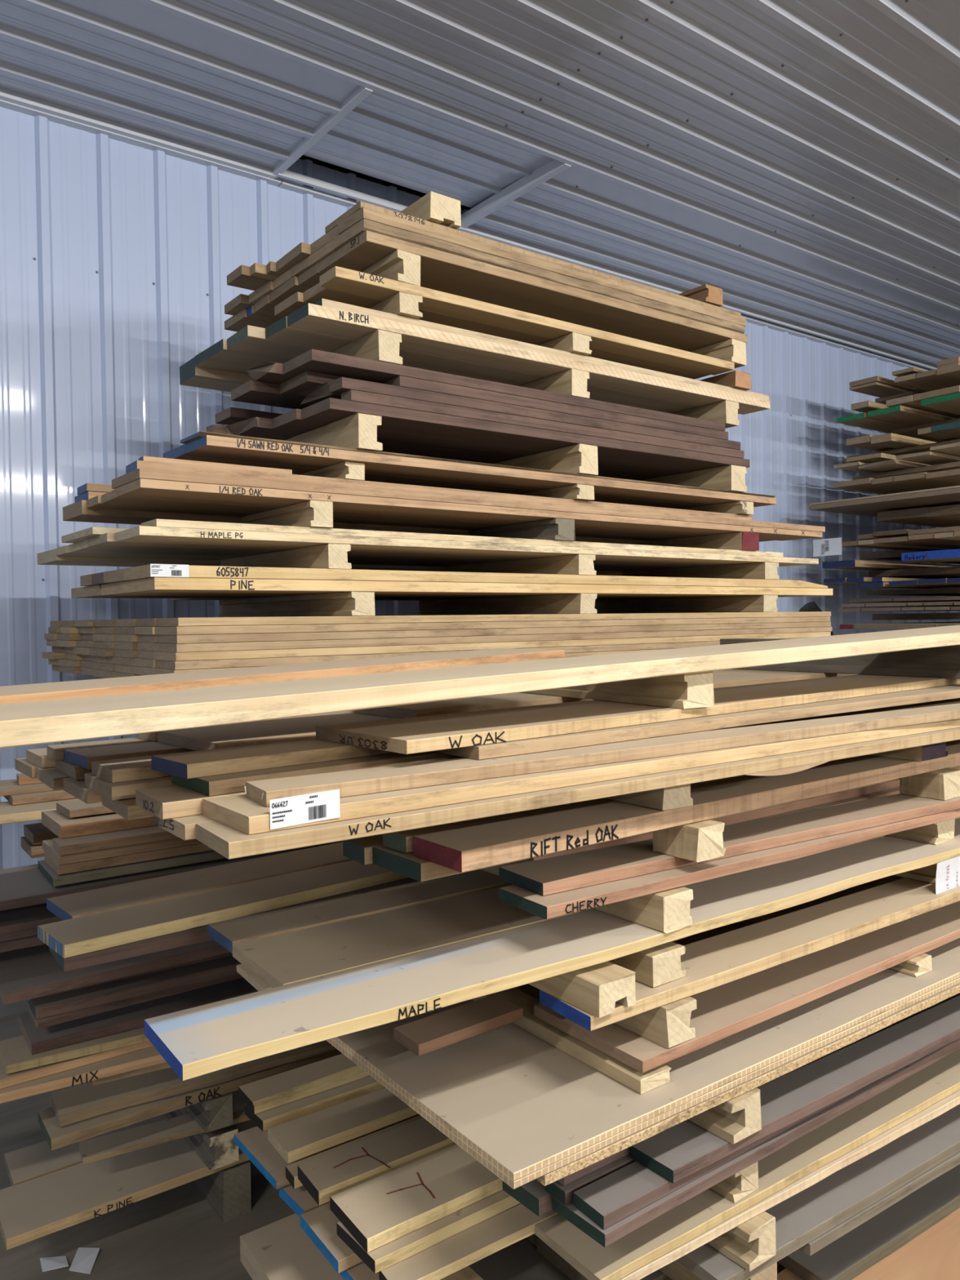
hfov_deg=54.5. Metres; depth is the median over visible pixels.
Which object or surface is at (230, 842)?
board
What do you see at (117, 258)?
wall
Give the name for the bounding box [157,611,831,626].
board
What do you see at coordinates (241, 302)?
board
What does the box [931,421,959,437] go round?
board
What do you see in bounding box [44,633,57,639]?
board
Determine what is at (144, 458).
board
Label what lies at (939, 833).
spacer timber
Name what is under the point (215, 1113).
spacer timber
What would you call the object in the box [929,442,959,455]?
board
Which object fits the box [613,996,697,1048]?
spacer timber
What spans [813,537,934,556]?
board
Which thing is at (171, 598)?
board
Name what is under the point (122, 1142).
board
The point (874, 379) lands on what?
board
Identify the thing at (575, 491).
spacer timber
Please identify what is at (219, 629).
board
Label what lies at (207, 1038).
board
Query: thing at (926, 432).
board
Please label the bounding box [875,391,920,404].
board
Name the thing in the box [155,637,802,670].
board
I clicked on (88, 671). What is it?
board
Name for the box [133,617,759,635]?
board
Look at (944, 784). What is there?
spacer timber
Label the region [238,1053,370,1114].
board
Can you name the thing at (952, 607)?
board
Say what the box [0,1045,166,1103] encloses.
board
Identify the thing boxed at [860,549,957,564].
board
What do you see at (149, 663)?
board
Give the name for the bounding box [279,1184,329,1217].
board
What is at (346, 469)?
spacer timber
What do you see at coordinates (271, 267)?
board
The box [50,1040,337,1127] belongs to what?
board
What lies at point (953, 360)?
board
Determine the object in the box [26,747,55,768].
board
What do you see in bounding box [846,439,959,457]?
board
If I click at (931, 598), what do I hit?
board
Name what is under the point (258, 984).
board
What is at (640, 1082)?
spacer timber
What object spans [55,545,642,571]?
board
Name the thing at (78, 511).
board
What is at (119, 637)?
board
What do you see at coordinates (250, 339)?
board
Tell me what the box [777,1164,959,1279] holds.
board
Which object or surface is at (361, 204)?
board
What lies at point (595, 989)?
spacer timber
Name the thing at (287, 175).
trim
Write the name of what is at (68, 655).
board
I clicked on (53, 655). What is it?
board
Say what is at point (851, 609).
board
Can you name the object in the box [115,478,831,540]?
board
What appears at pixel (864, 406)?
board
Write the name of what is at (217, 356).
board
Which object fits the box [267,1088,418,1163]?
board
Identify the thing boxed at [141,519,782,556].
board
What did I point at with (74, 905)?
board
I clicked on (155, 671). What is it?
board
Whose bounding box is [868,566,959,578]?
board
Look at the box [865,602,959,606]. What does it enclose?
board
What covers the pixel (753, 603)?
spacer timber
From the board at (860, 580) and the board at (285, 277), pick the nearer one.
the board at (285, 277)
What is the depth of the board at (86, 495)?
2.82 m
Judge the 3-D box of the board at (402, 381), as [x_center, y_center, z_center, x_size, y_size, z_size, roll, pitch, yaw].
[0.354,-0.817,3.383,1.578,0.032,0.105,-2,2,-37]
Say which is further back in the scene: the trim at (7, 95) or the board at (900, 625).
the board at (900, 625)
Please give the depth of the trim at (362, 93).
3.77 m
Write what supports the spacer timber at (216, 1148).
on the board at (35, 1208)
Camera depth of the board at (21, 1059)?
1.97 m
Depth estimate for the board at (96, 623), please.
2.95 m
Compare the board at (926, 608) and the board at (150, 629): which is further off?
the board at (926, 608)
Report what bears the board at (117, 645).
on the board at (117, 652)
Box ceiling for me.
[0,0,959,369]
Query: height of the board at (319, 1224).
0.021 m
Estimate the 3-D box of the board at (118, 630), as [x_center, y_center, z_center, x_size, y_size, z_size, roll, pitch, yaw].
[0.112,-0.064,3.699,2.961,0.022,0.187,-2,2,-37]
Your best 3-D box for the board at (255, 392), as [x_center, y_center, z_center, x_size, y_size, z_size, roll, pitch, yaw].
[0.006,-0.816,3.537,1.915,0.032,0.166,-2,2,-37]
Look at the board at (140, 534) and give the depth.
2.97 m
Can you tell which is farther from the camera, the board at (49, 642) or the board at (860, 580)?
the board at (860, 580)
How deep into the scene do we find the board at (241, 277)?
3.29 m
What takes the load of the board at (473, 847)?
on the board at (406, 864)
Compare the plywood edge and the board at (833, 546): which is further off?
the board at (833, 546)
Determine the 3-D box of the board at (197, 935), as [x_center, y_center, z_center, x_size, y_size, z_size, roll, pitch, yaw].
[0.250,0.540,2.426,2.517,0.023,0.140,-2,2,-36]
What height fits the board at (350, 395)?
0.032 m
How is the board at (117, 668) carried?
on the board at (116, 674)
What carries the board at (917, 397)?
on the board at (950, 403)
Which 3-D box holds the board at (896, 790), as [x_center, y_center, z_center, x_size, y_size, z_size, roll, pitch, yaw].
[0.847,0.419,2.434,1.980,0.022,0.226,-2,2,-37]
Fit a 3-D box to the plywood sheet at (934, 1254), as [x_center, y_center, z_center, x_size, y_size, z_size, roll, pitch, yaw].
[1.998,1.340,2.141,3.300,0.011,1.400,-2,2,-37]
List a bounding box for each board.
[0,625,959,748]
[0,648,564,704]
[0,778,62,796]
[0,798,79,824]
[0,840,342,911]
[0,902,62,935]
[0,928,37,942]
[0,935,45,952]
[0,939,230,1005]
[0,1026,149,1074]
[0,1035,153,1088]
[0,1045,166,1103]
[0,1120,257,1249]
[3,789,76,805]
[4,1089,241,1186]
[14,757,39,778]
[16,773,42,785]
[18,977,258,1054]
[20,835,44,857]
[23,822,58,844]
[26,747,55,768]
[27,973,242,1029]
[29,955,241,1019]
[36,548,622,576]
[36,767,69,790]
[37,850,225,886]
[37,860,408,958]
[37,1049,342,1151]
[41,809,158,838]
[41,952,232,997]
[42,652,65,659]
[42,838,202,865]
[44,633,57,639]
[44,843,213,875]
[46,640,56,646]
[46,737,151,760]
[46,841,353,920]
[48,626,60,633]
[48,658,66,665]
[48,877,418,972]
[49,620,62,626]
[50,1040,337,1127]
[52,645,63,652]
[52,664,61,671]
[53,825,179,855]
[54,760,91,780]
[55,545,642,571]
[56,640,79,647]
[56,800,114,817]
[57,633,80,639]
[59,666,79,674]
[60,626,78,633]
[60,659,79,666]
[61,526,128,543]
[61,620,74,626]
[62,500,651,545]
[62,777,102,804]
[63,646,74,653]
[63,741,195,769]
[65,653,82,660]
[67,539,680,570]
[71,584,658,599]
[73,647,90,654]
[74,491,107,502]
[74,619,93,626]
[76,640,94,648]
[77,483,115,495]
[78,626,122,633]
[79,1100,250,1164]
[80,573,101,586]
[80,633,101,640]
[80,660,94,668]
[80,666,94,675]
[82,654,95,662]
[84,773,176,800]
[86,495,670,540]
[87,533,717,567]
[88,648,113,656]
[91,751,192,782]
[91,1062,170,1085]
[92,572,112,584]
[93,619,115,626]
[93,633,115,641]
[93,669,115,678]
[94,640,113,648]
[94,662,114,671]
[95,626,135,634]
[95,655,114,663]
[101,488,770,542]
[101,577,832,598]
[102,795,155,820]
[103,568,129,582]
[111,468,825,532]
[112,648,140,657]
[113,641,137,649]
[113,656,133,666]
[113,671,135,677]
[114,664,133,673]
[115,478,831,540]
[115,525,818,566]
[115,618,136,626]
[115,626,148,634]
[115,634,137,642]
[123,564,827,588]
[125,460,752,520]
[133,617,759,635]
[133,657,155,667]
[133,666,157,675]
[135,697,959,819]
[136,617,157,626]
[137,634,157,643]
[137,642,155,651]
[137,650,154,659]
[137,711,356,741]
[138,455,292,474]
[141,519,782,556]
[144,818,959,1081]
[151,737,394,778]
[151,814,216,840]
[152,648,675,674]
[154,631,831,661]
[155,616,830,635]
[155,626,831,652]
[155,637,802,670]
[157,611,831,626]
[157,622,831,644]
[157,713,397,751]
[163,446,704,509]
[170,598,605,600]
[171,751,463,795]
[179,357,253,391]
[180,431,775,497]
[180,435,776,506]
[194,338,289,374]
[195,727,959,859]
[202,719,959,835]
[206,424,227,434]
[207,869,511,953]
[215,407,282,425]
[224,293,253,315]
[224,308,274,331]
[225,417,664,480]
[226,265,271,290]
[226,324,673,413]
[231,379,309,409]
[232,817,959,987]
[234,1114,419,1189]
[236,964,271,991]
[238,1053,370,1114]
[240,1213,343,1279]
[244,702,959,807]
[244,1075,386,1131]
[246,304,281,322]
[246,360,295,384]
[248,280,274,304]
[250,262,277,280]
[253,293,283,318]
[265,315,698,413]
[266,261,284,276]
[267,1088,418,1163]
[269,275,310,304]
[272,408,697,475]
[273,268,291,289]
[274,291,311,317]
[275,242,311,272]
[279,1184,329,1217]
[280,370,383,397]
[283,348,724,431]
[285,1115,422,1189]
[287,302,769,414]
[290,256,311,277]
[297,262,324,288]
[297,382,341,405]
[297,1117,456,1205]
[300,1202,362,1273]
[302,397,750,470]
[303,282,709,379]
[309,239,337,266]
[311,225,339,253]
[313,298,768,400]
[315,674,959,754]
[319,230,747,351]
[319,266,734,375]
[324,200,741,316]
[328,377,740,449]
[329,1144,502,1253]
[333,218,745,333]
[336,1190,519,1273]
[337,207,746,326]
[339,1203,520,1279]
[341,389,743,458]
[342,834,382,865]
[351,668,759,711]
[352,670,855,718]
[372,765,959,881]
[378,1203,558,1279]
[382,756,853,853]
[383,375,728,439]
[393,994,523,1056]
[413,739,959,872]
[433,684,959,759]
[496,786,899,866]
[498,793,959,896]
[498,808,959,919]
[502,1179,553,1216]
[514,766,959,863]
[526,1233,537,1246]
[533,901,959,1073]
[534,1048,959,1279]
[537,1237,671,1279]
[539,877,959,1031]
[545,992,959,1204]
[551,1038,959,1247]
[556,1008,926,1186]
[573,1078,879,1229]
[619,1089,959,1279]
[630,995,959,1183]
[676,1104,959,1279]
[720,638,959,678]
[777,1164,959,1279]
[799,1151,959,1256]
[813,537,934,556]
[822,560,959,570]
[823,577,859,583]
[833,461,882,473]
[833,477,913,494]
[836,412,911,433]
[838,608,928,612]
[840,621,959,628]
[841,603,881,607]
[846,435,896,451]
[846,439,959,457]
[846,453,928,465]
[846,577,879,582]
[848,382,910,397]
[848,598,927,602]
[849,375,924,393]
[850,400,888,413]
[852,461,959,479]
[854,622,959,628]
[857,533,888,539]
[857,539,953,550]
[857,582,959,588]
[858,459,928,471]
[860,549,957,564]
[861,607,959,611]
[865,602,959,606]
[866,587,959,595]
[867,404,954,426]
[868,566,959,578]
[871,432,935,448]
[871,475,936,490]
[871,577,925,582]
[872,613,959,620]
[873,528,910,537]
[874,536,959,549]
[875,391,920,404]
[877,506,959,527]
[885,395,959,418]
[888,580,959,586]
[891,417,959,442]
[892,367,926,377]
[893,471,959,488]
[893,596,959,601]
[894,373,948,391]
[895,451,959,465]
[901,551,959,564]
[902,607,951,610]
[906,602,923,605]
[907,525,959,535]
[908,533,959,543]
[913,385,959,402]
[913,387,928,392]
[916,368,959,386]
[917,426,959,440]
[918,577,959,584]
[920,392,959,414]
[923,601,959,605]
[924,606,951,610]
[925,468,959,484]
[926,504,959,519]
[926,548,959,560]
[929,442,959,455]
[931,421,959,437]
[933,532,959,540]
[934,622,959,626]
[936,364,959,381]
[937,356,959,366]
[937,362,959,369]
[946,577,959,582]
[951,606,959,609]
[954,530,959,536]
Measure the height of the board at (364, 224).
0.032 m
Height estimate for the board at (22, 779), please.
0.025 m
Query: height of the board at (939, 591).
0.034 m
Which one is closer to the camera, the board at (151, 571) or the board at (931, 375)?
the board at (151, 571)
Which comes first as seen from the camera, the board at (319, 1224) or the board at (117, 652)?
the board at (319, 1224)
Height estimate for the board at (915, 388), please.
0.019 m
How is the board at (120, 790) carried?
on the board at (127, 808)
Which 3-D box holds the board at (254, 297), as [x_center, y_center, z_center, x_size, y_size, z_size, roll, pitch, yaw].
[-0.070,-1.272,3.896,1.811,0.032,0.186,-2,2,-37]
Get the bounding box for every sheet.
[331,875,959,1181]
[535,982,959,1186]
[777,1207,959,1279]
[808,487,959,516]
[809,485,959,505]
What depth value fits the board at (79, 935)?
1.85 m
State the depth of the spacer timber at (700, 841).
1.73 m
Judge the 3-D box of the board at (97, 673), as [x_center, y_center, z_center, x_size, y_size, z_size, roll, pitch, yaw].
[-0.014,0.073,3.857,2.968,0.022,0.207,-2,2,-37]
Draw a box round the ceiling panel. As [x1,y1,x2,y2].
[302,90,554,208]
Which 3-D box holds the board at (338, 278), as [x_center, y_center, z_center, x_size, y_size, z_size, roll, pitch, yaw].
[0.280,-1.104,3.323,1.834,0.031,0.106,-2,2,-37]
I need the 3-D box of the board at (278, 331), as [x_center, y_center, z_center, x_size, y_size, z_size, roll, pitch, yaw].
[0.232,-0.979,3.490,2.144,0.034,0.142,-2,2,-37]
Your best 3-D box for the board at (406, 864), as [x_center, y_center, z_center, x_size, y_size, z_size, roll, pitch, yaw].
[0.821,0.340,2.253,2.401,0.029,0.145,-2,2,-37]
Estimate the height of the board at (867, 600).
0.021 m
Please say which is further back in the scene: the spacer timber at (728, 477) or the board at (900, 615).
the board at (900, 615)
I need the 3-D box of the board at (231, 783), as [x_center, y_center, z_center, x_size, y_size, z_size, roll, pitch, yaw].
[0.577,0.181,2.222,2.617,0.021,0.147,-2,2,-39]
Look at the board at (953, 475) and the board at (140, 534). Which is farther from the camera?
the board at (953, 475)
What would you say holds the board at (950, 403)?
on the board at (912, 431)
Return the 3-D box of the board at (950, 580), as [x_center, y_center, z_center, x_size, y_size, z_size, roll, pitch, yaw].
[3.823,-0.387,6.308,2.400,0.027,0.130,-2,2,-37]
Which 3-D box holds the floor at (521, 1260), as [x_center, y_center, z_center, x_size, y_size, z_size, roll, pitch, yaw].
[5.524,1.376,1.024,18.000,0.100,12.980,-2,2,-37]
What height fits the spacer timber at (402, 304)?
0.064 m
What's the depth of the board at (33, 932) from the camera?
2.08 m
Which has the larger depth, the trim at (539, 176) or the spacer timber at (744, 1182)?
the trim at (539, 176)
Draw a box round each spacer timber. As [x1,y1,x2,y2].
[164,1107,239,1170]
[184,1092,233,1133]
[192,1160,251,1222]
[218,591,375,617]
[220,543,351,568]
[240,500,333,528]
[284,413,382,451]
[299,461,364,480]
[332,329,402,364]
[362,248,420,286]
[369,291,422,319]
[400,191,461,229]
[418,593,597,615]
[440,1266,483,1279]
[444,554,595,575]
[469,518,575,541]
[471,987,672,1094]
[480,866,693,933]
[493,443,598,475]
[520,368,590,398]
[520,484,594,500]
[524,671,714,708]
[528,961,635,1017]
[538,332,591,355]
[594,595,777,613]
[603,783,693,810]
[608,942,686,987]
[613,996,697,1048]
[622,562,779,579]
[640,465,746,492]
[650,531,759,551]
[653,819,725,862]
[658,1259,777,1279]
[671,400,739,428]
[678,284,723,306]
[680,501,753,515]
[687,1087,761,1144]
[688,338,746,378]
[700,370,751,390]
[706,1211,776,1271]
[710,1161,758,1203]
[737,911,932,977]
[868,742,948,761]
[886,817,955,844]
[894,856,959,894]
[899,768,959,800]
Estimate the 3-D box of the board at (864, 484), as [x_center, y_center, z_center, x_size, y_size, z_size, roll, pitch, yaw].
[3.422,-1.070,6.899,2.400,0.034,0.261,-2,2,-37]
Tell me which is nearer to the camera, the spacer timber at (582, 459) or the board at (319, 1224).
the board at (319, 1224)
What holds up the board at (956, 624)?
on the floor at (521, 1260)
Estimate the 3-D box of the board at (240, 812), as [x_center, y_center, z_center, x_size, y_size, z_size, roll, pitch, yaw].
[0.726,0.196,2.019,2.632,0.044,0.165,-2,2,-35]
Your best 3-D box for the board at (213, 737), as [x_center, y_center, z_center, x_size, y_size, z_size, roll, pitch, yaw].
[0.456,0.154,2.542,2.616,0.021,0.261,-2,2,-41]
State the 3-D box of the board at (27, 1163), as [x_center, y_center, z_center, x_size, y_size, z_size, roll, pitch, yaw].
[-0.090,1.214,2.920,2.512,0.022,0.146,-2,2,-36]
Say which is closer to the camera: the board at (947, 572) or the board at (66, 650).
the board at (66, 650)
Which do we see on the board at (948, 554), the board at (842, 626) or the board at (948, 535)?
the board at (948, 535)
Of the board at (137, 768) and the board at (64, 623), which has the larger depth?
the board at (64, 623)
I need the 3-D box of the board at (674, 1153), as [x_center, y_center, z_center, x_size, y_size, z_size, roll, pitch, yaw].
[1.129,0.864,2.163,2.046,0.022,0.097,-2,2,-35]
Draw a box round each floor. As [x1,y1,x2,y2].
[0,998,786,1279]
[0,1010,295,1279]
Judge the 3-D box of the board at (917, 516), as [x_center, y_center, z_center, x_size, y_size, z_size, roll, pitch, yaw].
[3.746,-0.860,6.892,2.400,0.059,0.338,-2,2,-37]
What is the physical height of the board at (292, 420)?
0.032 m
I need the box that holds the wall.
[0,106,959,869]
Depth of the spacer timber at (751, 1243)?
1.68 m
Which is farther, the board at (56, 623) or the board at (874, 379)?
the board at (874, 379)
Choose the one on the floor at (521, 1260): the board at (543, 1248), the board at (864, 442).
the board at (543, 1248)
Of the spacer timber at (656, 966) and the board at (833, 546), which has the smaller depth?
the spacer timber at (656, 966)
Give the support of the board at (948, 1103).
on the spacer timber at (751, 1243)
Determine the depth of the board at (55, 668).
3.42 m
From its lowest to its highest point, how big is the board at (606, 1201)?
0.022 m
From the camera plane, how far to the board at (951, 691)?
1.85 m
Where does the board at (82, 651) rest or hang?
on the board at (85, 657)
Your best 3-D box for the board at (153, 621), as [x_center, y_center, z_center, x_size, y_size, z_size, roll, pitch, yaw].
[0.224,-0.085,3.552,2.958,0.022,0.177,-2,2,-37]
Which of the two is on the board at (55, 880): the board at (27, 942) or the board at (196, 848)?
the board at (196, 848)
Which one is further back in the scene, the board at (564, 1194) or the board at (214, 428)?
the board at (214, 428)
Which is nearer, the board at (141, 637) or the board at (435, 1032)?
the board at (435, 1032)
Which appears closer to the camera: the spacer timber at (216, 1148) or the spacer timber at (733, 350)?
the spacer timber at (216, 1148)
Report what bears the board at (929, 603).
on the board at (926, 608)
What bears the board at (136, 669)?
on the board
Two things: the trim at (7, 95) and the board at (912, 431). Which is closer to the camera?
the trim at (7, 95)
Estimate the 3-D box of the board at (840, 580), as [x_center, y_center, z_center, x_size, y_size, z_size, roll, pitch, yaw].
[3.331,-0.427,6.963,2.400,0.027,0.163,-2,2,-37]
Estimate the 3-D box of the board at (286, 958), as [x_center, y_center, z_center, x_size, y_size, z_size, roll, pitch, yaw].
[0.697,0.513,2.273,2.592,0.021,0.223,-2,2,-35]
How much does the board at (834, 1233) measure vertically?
0.023 m
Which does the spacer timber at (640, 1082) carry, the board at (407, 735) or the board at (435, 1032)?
the board at (435, 1032)
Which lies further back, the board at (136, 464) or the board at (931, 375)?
the board at (931, 375)
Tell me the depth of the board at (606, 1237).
1.65 m
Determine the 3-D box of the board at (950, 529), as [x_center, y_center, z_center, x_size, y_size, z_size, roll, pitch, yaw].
[3.835,-0.721,6.610,2.403,0.029,0.357,-2,2,-37]
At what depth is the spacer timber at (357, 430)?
2.83 m
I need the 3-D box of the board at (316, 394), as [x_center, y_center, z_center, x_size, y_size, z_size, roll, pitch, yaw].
[0.212,-0.783,3.428,1.838,0.032,0.184,-2,2,-37]
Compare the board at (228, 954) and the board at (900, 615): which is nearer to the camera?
the board at (228, 954)
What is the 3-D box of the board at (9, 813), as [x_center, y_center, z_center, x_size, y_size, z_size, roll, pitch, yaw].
[-1.112,0.453,2.575,1.000,0.023,0.199,-2,2,-34]
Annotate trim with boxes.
[0,88,275,178]
[0,99,281,186]
[272,85,373,178]
[276,169,937,369]
[278,179,930,370]
[298,155,479,209]
[460,159,571,231]
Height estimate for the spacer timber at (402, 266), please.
0.094 m
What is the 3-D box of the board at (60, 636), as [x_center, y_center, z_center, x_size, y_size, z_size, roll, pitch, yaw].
[-0.261,-0.046,4.163,2.995,0.022,0.177,-2,2,-37]
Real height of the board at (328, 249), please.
0.032 m
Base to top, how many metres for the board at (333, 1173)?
0.026 m
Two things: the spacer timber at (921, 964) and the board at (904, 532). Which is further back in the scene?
the board at (904, 532)
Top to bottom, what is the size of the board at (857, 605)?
0.021 m
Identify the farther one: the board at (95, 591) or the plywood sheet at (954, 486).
the plywood sheet at (954, 486)
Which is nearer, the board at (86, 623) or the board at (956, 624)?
the board at (86, 623)
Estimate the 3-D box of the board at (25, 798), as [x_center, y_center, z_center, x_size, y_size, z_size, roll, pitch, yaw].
[-0.526,0.410,3.130,1.913,0.021,0.199,-2,2,-35]
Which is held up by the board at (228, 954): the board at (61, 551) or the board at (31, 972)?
the board at (31, 972)
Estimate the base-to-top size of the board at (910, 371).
0.022 m
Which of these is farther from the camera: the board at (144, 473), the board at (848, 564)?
the board at (848, 564)
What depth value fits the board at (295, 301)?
3.00 m
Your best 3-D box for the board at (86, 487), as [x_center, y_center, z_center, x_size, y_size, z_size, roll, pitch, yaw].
[-0.209,-0.490,3.598,2.513,0.023,0.119,-2,2,-37]
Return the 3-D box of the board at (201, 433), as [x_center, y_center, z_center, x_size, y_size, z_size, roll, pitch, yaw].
[0.217,-0.588,3.325,2.536,0.009,0.156,-2,2,-37]
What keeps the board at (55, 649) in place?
on the board at (53, 655)
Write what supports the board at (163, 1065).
on the spacer timber
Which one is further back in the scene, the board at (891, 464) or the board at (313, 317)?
the board at (891, 464)
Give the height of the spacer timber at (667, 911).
0.065 m
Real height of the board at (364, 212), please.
0.032 m
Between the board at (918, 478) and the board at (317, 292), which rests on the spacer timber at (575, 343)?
the board at (317, 292)
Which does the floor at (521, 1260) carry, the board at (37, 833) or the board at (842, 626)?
the board at (842, 626)
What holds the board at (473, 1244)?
on the board at (948, 1103)
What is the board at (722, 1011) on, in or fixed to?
on the spacer timber at (921, 964)
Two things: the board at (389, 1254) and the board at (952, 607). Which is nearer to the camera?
the board at (389, 1254)
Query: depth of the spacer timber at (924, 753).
2.25 m
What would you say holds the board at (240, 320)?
on the spacer timber at (402, 266)
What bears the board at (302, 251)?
on the board at (302, 266)
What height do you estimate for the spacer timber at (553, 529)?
0.075 m
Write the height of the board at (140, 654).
0.022 m
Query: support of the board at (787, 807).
on the board at (896, 790)
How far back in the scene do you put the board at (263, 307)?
3.39 m
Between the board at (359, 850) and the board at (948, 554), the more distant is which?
the board at (948, 554)
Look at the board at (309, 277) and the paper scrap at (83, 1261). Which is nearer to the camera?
the paper scrap at (83, 1261)
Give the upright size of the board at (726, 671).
0.021 m
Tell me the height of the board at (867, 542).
0.029 m
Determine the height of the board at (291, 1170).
0.022 m
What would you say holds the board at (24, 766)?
on the spacer timber at (676, 797)
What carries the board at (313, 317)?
on the spacer timber at (573, 382)
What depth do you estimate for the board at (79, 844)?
2.20 m
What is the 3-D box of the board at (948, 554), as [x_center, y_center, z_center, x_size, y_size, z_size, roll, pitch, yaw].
[3.783,-0.549,6.352,2.403,0.049,0.252,-2,2,-37]
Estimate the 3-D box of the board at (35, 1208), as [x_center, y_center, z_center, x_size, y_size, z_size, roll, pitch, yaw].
[0.035,1.216,2.789,2.657,0.023,0.199,-2,2,-36]
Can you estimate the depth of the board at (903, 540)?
6.04 m
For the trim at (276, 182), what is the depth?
3.83 m
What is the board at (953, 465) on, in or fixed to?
on the board at (953, 475)
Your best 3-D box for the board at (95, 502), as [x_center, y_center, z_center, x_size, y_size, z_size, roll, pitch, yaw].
[0.055,-0.444,3.659,3.004,0.023,0.127,-2,2,-37]
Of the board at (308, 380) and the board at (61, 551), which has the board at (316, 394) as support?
the board at (308, 380)
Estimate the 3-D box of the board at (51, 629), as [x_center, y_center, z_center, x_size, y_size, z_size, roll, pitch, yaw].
[-0.364,-0.071,4.298,2.993,0.022,0.157,-2,2,-37]
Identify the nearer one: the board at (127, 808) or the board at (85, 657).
the board at (127, 808)
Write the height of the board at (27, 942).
0.019 m
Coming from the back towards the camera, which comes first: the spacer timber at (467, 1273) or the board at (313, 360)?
the board at (313, 360)
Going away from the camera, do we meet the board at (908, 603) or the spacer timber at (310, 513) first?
the spacer timber at (310, 513)
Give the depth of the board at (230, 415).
3.16 m
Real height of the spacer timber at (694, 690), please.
0.071 m
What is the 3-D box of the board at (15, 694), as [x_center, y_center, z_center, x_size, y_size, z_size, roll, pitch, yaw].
[-0.518,0.077,1.587,1.579,0.028,0.221,-4,3,-37]
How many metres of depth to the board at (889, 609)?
6.05 m
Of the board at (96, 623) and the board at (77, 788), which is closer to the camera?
the board at (77, 788)
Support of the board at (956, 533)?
on the board at (948, 554)
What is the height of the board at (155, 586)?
0.032 m
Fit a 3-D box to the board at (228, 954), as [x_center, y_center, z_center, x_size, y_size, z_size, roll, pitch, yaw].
[0.048,0.726,2.746,2.472,0.023,0.119,-2,2,-34]
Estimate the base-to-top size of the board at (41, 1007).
0.023 m
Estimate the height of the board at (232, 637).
0.022 m
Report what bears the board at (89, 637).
on the board at (82, 643)
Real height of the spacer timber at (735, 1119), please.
0.072 m
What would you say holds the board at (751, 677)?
on the board at (213, 737)
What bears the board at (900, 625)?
on the floor at (521, 1260)
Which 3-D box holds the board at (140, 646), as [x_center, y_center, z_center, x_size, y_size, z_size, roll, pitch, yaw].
[0.225,-0.016,3.553,2.951,0.022,0.177,-2,2,-37]
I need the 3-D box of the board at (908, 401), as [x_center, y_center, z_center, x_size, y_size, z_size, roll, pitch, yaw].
[3.635,-1.557,6.679,2.400,0.039,0.175,-2,2,-37]
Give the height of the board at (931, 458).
0.021 m
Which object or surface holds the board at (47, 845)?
on the board at (196, 848)
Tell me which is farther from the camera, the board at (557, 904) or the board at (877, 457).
the board at (877, 457)
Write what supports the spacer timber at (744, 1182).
on the board at (850, 1130)
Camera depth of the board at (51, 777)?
1.69 m
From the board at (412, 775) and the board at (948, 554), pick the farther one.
the board at (948, 554)
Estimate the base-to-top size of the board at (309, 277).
0.032 m
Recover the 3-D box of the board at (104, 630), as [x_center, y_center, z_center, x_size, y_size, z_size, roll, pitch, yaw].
[-0.009,-0.066,3.858,2.970,0.022,0.207,-2,2,-37]
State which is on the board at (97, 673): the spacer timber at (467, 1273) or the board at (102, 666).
the board at (102, 666)
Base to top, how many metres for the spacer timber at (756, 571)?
0.073 m
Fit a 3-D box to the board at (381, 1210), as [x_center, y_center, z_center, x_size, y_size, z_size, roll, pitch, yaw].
[0.650,0.962,2.209,2.159,0.024,0.140,-2,2,-36]
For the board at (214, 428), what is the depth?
3.09 m
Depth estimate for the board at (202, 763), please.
1.46 m
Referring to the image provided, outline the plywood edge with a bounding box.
[326,977,959,1189]
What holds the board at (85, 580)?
on the board at (95, 591)
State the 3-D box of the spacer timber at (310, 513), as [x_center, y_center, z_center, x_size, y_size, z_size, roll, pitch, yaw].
[-0.612,-0.369,2.916,0.073,0.075,0.513,-2,2,-37]
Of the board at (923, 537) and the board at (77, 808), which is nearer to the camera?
the board at (77, 808)
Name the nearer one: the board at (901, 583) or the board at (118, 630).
the board at (118, 630)
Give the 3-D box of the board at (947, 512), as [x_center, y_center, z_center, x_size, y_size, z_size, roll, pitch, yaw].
[3.920,-0.854,6.658,2.403,0.059,0.239,-2,2,-37]
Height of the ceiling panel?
0.029 m
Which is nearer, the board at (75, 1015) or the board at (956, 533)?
the board at (75, 1015)
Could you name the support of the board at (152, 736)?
on the board at (55, 752)
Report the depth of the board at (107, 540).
3.06 m
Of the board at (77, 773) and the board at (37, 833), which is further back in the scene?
the board at (37, 833)
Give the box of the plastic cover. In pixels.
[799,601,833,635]
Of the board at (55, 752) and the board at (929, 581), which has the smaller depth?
the board at (55, 752)
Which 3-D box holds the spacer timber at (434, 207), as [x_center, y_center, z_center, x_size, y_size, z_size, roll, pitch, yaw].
[-0.426,-1.369,3.375,0.118,0.081,1.062,-2,2,-37]
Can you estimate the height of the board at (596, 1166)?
0.022 m
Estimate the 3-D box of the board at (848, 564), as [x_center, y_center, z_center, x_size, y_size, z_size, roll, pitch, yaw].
[3.327,-0.529,6.880,2.401,0.044,0.238,-2,2,-37]
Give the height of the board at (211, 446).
0.029 m
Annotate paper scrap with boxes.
[40,1255,68,1271]
[69,1247,99,1274]
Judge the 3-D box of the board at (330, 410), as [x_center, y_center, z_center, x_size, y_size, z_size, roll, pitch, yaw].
[0.291,-0.716,3.384,1.961,0.032,0.181,-2,2,-37]

